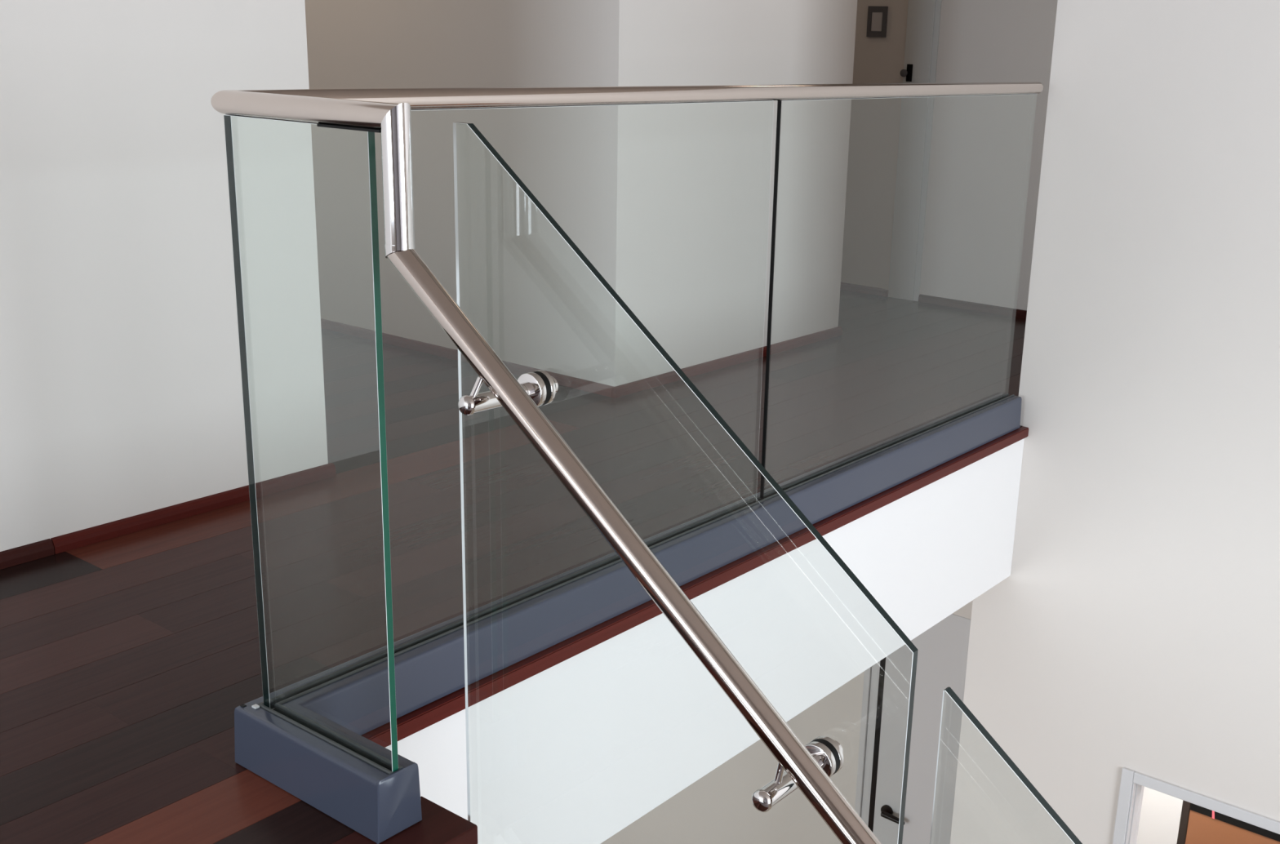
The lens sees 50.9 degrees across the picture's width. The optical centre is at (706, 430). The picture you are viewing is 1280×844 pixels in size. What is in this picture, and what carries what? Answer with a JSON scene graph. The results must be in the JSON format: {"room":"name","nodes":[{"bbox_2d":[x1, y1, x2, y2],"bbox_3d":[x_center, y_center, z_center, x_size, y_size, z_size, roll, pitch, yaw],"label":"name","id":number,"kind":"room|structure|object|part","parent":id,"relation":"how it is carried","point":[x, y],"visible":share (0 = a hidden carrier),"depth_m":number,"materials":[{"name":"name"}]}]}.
{"room":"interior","nodes":[
{"label":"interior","id":0,"kind":"room"},
{"bbox_2d":[0,0,328,551],"bbox_3d":[-3.245,-0.323,1.001,0.138,2.438,6.937,14,20,35],"label":"wall","id":1,"kind":"structure","parent":0,"point":[121,386],"depth_m":3.36,"materials":[{"name":"white paint"}]},
{"bbox_2d":[0,462,336,569],"bbox_3d":[-3.181,0.808,1.334,0.016,0.038,6.837,14,20,35],"label":"baseboard","id":2,"kind":"structure","parent":1,"relation":"attached to","point":[100,533],"depth_m":3.51,"materials":[{"name":"brown wood"}]},
{"bbox_2d":[0,289,1028,843],"bbox_3d":[-1.523,0.824,2.539,5.467,0.561,12.607,6,17,13],"label":"floor","id":3,"kind":"structure","parent":0,"point":[127,661],"depth_m":3.38,"materials":[{"name":"brown wood"}]},
{"bbox_2d":[234,645,422,843],"label":"shoe","id":4,"kind":"object","parent":3,"relation":"on","point":[306,741],"depth_m":2.29,"materials":[{"name":"grey metal"}]},
{"bbox_2d":[223,114,398,772],"bbox_3d":[-0.626,0.036,2.139,0.347,1.033,0.013,14,20,35],"label":"glass balustrade","id":5,"kind":"object","parent":4,"relation":"on","point":[227,117],"visible":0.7,"depth_m":2.12,"materials":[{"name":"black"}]},
{"bbox_3d":[-0.502,0.606,2.191,0.005,0.112,0.092,14,20,35],"label":"plate","id":6,"kind":"part","parent":4,"relation":"part of","materials":[{"name":"grey metal"}]},
{"bbox_2d":[393,551,651,718],"label":"shoe","id":7,"kind":"object","parent":3,"relation":"on","point":[506,631],"depth_m":2.80,"materials":[{"name":"grey metal"}]},
{"bbox_2d":[272,100,773,710],"bbox_3d":[-0.307,-0.147,2.804,0.013,1.033,1.468,14,20,35],"label":"glass balustrade","id":8,"kind":"object","parent":7,"relation":"on","point":[763,100],"visible":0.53,"depth_m":2.77,"materials":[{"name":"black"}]},
{"bbox_2d":[210,81,1043,843],"bbox_3d":[0.983,0.117,2.821,2.162,1.548,3.018,14,20,35],"label":"handrail","id":9,"kind":"object","parent":8,"relation":"attached to","point":[386,111],"visible":1,"depth_m":1.86,"materials":[{"name":"silver metal"}]},
{"bbox_3d":[-0.586,-0.472,1.972,0.432,0.038,0.038,14,20,35],"label":"short rail","id":10,"kind":"part","parent":9,"relation":"part of","materials":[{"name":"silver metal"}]},
{"bbox_3d":[-0.433,-0.348,1.883,0.041,0.219,0.041,14,20,35],"label":"rail post","id":11,"kind":"part","parent":9,"relation":"part of","materials":[{"name":"silver metal"}]},
{"bbox_3d":[0.229,0.553,1.595,1.768,1.349,0.038,14,20,35],"label":"sloped rail","id":12,"kind":"part","parent":9,"relation":"part of","materials":[{"name":"silver metal"}]},
{"bbox_3d":[0.161,-0.811,3.221,0.038,0.038,3.000,14,20,35],"label":"long rail","id":13,"kind":"part","parent":9,"relation":"part of","materials":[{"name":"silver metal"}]},
{"bbox_2d":[643,486,806,586],"label":"shoe","id":14,"kind":"object","parent":3,"relation":"on","point":[692,549],"depth_m":3.36,"materials":[{"name":"grey metal"}]},
{"bbox_2d":[778,393,1022,524],"label":"shoe","id":15,"kind":"object","parent":3,"relation":"on","point":[824,491],"depth_m":4.04,"materials":[{"name":"grey metal"}]},
{"bbox_2d":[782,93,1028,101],"bbox_3d":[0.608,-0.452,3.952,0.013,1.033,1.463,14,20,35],"label":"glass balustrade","id":16,"kind":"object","parent":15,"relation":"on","point":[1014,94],"visible":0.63,"depth_m":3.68,"materials":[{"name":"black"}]},
{"bbox_2d":[760,100,781,498],"bbox_3d":[0.161,-0.311,3.388,0.009,1.016,0.003,14,20,35],"label":"seal","id":17,"kind":"object","parent":16,"relation":"attached to","point":[779,104],"visible":1,"depth_m":3.38,"materials":[{"name":"black rubber"}]},
{"bbox_2d":[304,0,857,386],"bbox_3d":[-1.024,-1.730,6.043,3.007,2.415,1.528,14,20,35],"label":"wall","id":18,"kind":"structure","parent":0,"point":[669,204],"depth_m":5.14,"materials":[{"name":"white paint"}]},
{"bbox_2d":[320,318,613,397],"bbox_3d":[-1.528,-0.432,5.780,2.995,0.038,0.016,14,20,35],"label":"baseboard","id":19,"kind":"structure","parent":18,"relation":"attached to","point":[516,369],"depth_m":5.44,"materials":[{"name":"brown wood"}]},
{"bbox_2d":[612,326,842,398],"bbox_3d":[0.136,-0.297,5.499,0.016,0.038,1.558,14,20,35],"label":"baseboard","id":20,"kind":"structure","parent":18,"relation":"attached to","point":[630,388],"depth_m":5.40,"materials":[{"name":"brown wood"}]},
{"bbox_2d":[385,438,1024,843],"bbox_3d":[0.202,0.572,3.659,0.010,0.526,2.960,14,20,35],"label":"wall","id":21,"kind":"structure","parent":0,"point":[583,748],"depth_m":3.40,"materials":[{"name":"white paint"}]},
{"bbox_2d":[600,671,864,843],"bbox_3d":[-0.102,1.252,7.300,4.168,2.831,0.115,14,20,35],"label":"wall","id":22,"kind":"structure","parent":0,"point":[717,808],"depth_m":7.11,"materials":[{"name":"white paint"}]},
{"bbox_2d":[854,600,973,843],"bbox_3d":[1.079,1.836,6.382,0.882,2.293,0.086,14,20,35],"label":"door","id":23,"kind":"structure","parent":22,"relation":"in","point":[943,648],"depth_m":6.37,"materials":[{"name":"white wood"}]},
{"bbox_3d":[0.761,1.769,6.659,0.032,2.247,0.022,14,20,35],"label":"casing","id":24,"kind":"part","parent":23,"relation":"part of","materials":[{"name":"white wood"}]},
{"bbox_3d":[0.791,1.775,6.644,0.031,2.247,0.011,14,20,35],"label":"casing","id":25,"kind":"part","parent":23,"relation":"part of","materials":[{"name":"white wood"}]},
{"bbox_3d":[0.811,1.781,6.625,0.023,2.247,0.018,14,20,35],"label":"casing","id":26,"kind":"part","parent":23,"relation":"part of","materials":[{"name":"white wood"}]},
{"bbox_3d":[0.902,1.875,6.497,0.127,0.034,0.031,14,20,35],"label":"handle lever","id":27,"kind":"part","parent":23,"relation":"part of","materials":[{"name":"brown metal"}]},
{"bbox_3d":[1.164,0.788,6.070,0.793,0.103,0.034,14,20,35],"label":"head casing","id":28,"kind":"part","parent":23,"relation":"part of","materials":[{"name":"white paint"}]},
{"bbox_2d":[840,0,1057,310],"bbox_3d":[0.728,-1.938,6.993,4.600,2.438,0.115,14,20,35],"label":"wall","id":29,"kind":"structure","parent":0,"point":[986,153],"depth_m":6.65,"materials":[{"name":"white paint"}]},
{"bbox_2d":[840,282,888,297],"bbox_3d":[-0.104,-0.981,7.824,2.669,0.038,0.016,14,20,35],"label":"baseboard","id":30,"kind":"structure","parent":29,"relation":"attached to","point":[845,286],"depth_m":7.13,"materials":[{"name":"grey wood"}]},
{"bbox_2d":[866,5,888,37],"bbox_3d":[0.861,-2.062,6.770,0.108,0.148,0.013,14,20,35],"label":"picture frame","id":31,"kind":"object","parent":29,"relation":"attached to","point":[877,22],"visible":1,"depth_m":6.76,"materials":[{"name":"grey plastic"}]},
{"bbox_2d":[888,0,942,301],"bbox_3d":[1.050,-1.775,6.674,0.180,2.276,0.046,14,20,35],"label":"door","id":32,"kind":"structure","parent":29,"relation":"in","point":[923,18],"depth_m":6.79,"materials":[{"name":"white wood"}]},
{"bbox_3d":[0.988,-1.787,6.708,0.036,0.036,0.025,14,20,35],"label":"latch knob","id":33,"kind":"part","parent":32,"relation":"part of","materials":[{"name":"grey plastic"}]},
{"bbox_3d":[1.014,-1.788,6.708,0.030,0.084,0.007,14,20,35],"label":"latch plate","id":34,"kind":"part","parent":32,"relation":"part of","materials":[{"name":"black metal"}]},
{"bbox_2d":[918,293,1026,318],"bbox_3d":[1.782,-0.519,6.445,1.723,0.038,0.016,14,20,35],"label":"baseboard","id":35,"kind":"structure","parent":29,"relation":"attached to","point":[979,307],"depth_m":6.76,"materials":[{"name":"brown wood"}]},
{"bbox_2d":[950,0,1279,843],"bbox_3d":[3.613,1.049,3.078,6.526,5.808,0.115,14,20,35],"label":"wall","id":36,"kind":"structure","parent":0,"point":[1134,624],"depth_m":4.43,"materials":[{"name":"white paint"}]},
{"bbox_2d":[1112,767,1279,843],"bbox_3d":[1.837,2.341,4.830,0.925,2.238,0.131,14,20,35],"label":"door frame","id":37,"kind":"structure","parent":36,"relation":"in","point":[1129,778],"depth_m":4.70,"materials":[{"name":"white wood"}]},
{"bbox_3d":[1.451,2.267,5.040,0.042,2.238,0.011,14,20,35],"label":"casing","id":38,"kind":"part","parent":37,"relation":"part of","materials":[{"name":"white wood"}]},
{"bbox_2d":[1136,786,1182,843],"bbox_3d":[2.829,1.848,5.574,2.530,2.831,0.115,14,20,35],"label":"wall","id":39,"kind":"structure","parent":0,"point":[1161,813],"depth_m":6.09,"materials":[{"name":"white paint"}]},
{"bbox_3d":[0.998,3.778,4.015,10.695,0.115,6.670,14,20,35],"label":"floor","id":40,"kind":"structure","parent":0,"visible":0},
{"bbox_2d":[1176,800,1279,843],"bbox_3d":[2.465,2.406,5.523,1.106,1.764,0.402,14,20,35],"label":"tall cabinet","id":41,"kind":"object","parent":40,"relation":"on","point":[1197,824],"visible":0.28,"depth_m":5.39,"materials":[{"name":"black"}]},
{"bbox_3d":[0.731,2.975,0.887,4.243,3.559,1.638,14,20,35],"label":"staircase","id":42,"kind":"structure","parent":40,"relation":"on","visible":0},
{"bbox_2d":[453,122,918,843],"bbox_3d":[-0.118,0.566,1.935,0.809,1.922,0.183,14,20,35],"label":"glass balustrade","id":43,"kind":"object","parent":42,"relation":"attached to","point":[873,601],"depth_m":1.80,"materials":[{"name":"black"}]},
{"bbox_3d":[-0.299,-0.043,1.871,0.026,0.027,0.087,14,20,35],"label":"arm","id":44,"kind":"part","parent":43,"relation":"part of","materials":[{"name":"silver metal"}]},
{"bbox_3d":[-0.279,-0.055,1.893,0.051,0.065,0.174,14,20,35],"label":"handrail bracket","id":45,"kind":"part","parent":43,"relation":"part of","materials":[{"name":"silver metal"}]},
{"bbox_2d":[551,376,558,392],"bbox_3d":[-0.228,-0.066,1.960,0.028,0.028,0.004,14,20,35],"label":"washer","id":46,"kind":"object","parent":43,"relation":"in","point":[556,386],"depth_m":1.95,"materials":[{"name":"silver metal"}]},
{"bbox_3d":[0.097,0.445,1.685,0.026,0.026,0.087,14,20,35],"label":"arm","id":47,"kind":"part","parent":43,"relation":"part of","materials":[{"name":"silver metal"}]},
{"bbox_3d":[0.116,0.431,1.707,0.051,0.067,0.174,14,20,35],"label":"handrail bracket","id":48,"kind":"part","parent":43,"relation":"part of","materials":[{"name":"silver metal"}]},
{"bbox_2d":[832,739,843,754],"bbox_3d":[0.168,0.422,1.774,0.028,0.028,0.004,14,20,35],"label":"washer","id":49,"kind":"object","parent":43,"relation":"in","point":[837,744],"depth_m":1.77,"materials":[{"name":"silver metal"}]},
{"bbox_2d":[929,687,1082,843],"bbox_3d":[0.579,1.325,1.671,0.808,1.944,0.046,14,20,35],"label":"glass balustrade","id":50,"kind":"object","parent":42,"relation":"attached to","point":[949,691],"visible":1,"depth_m":1.60,"materials":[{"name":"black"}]}
]}

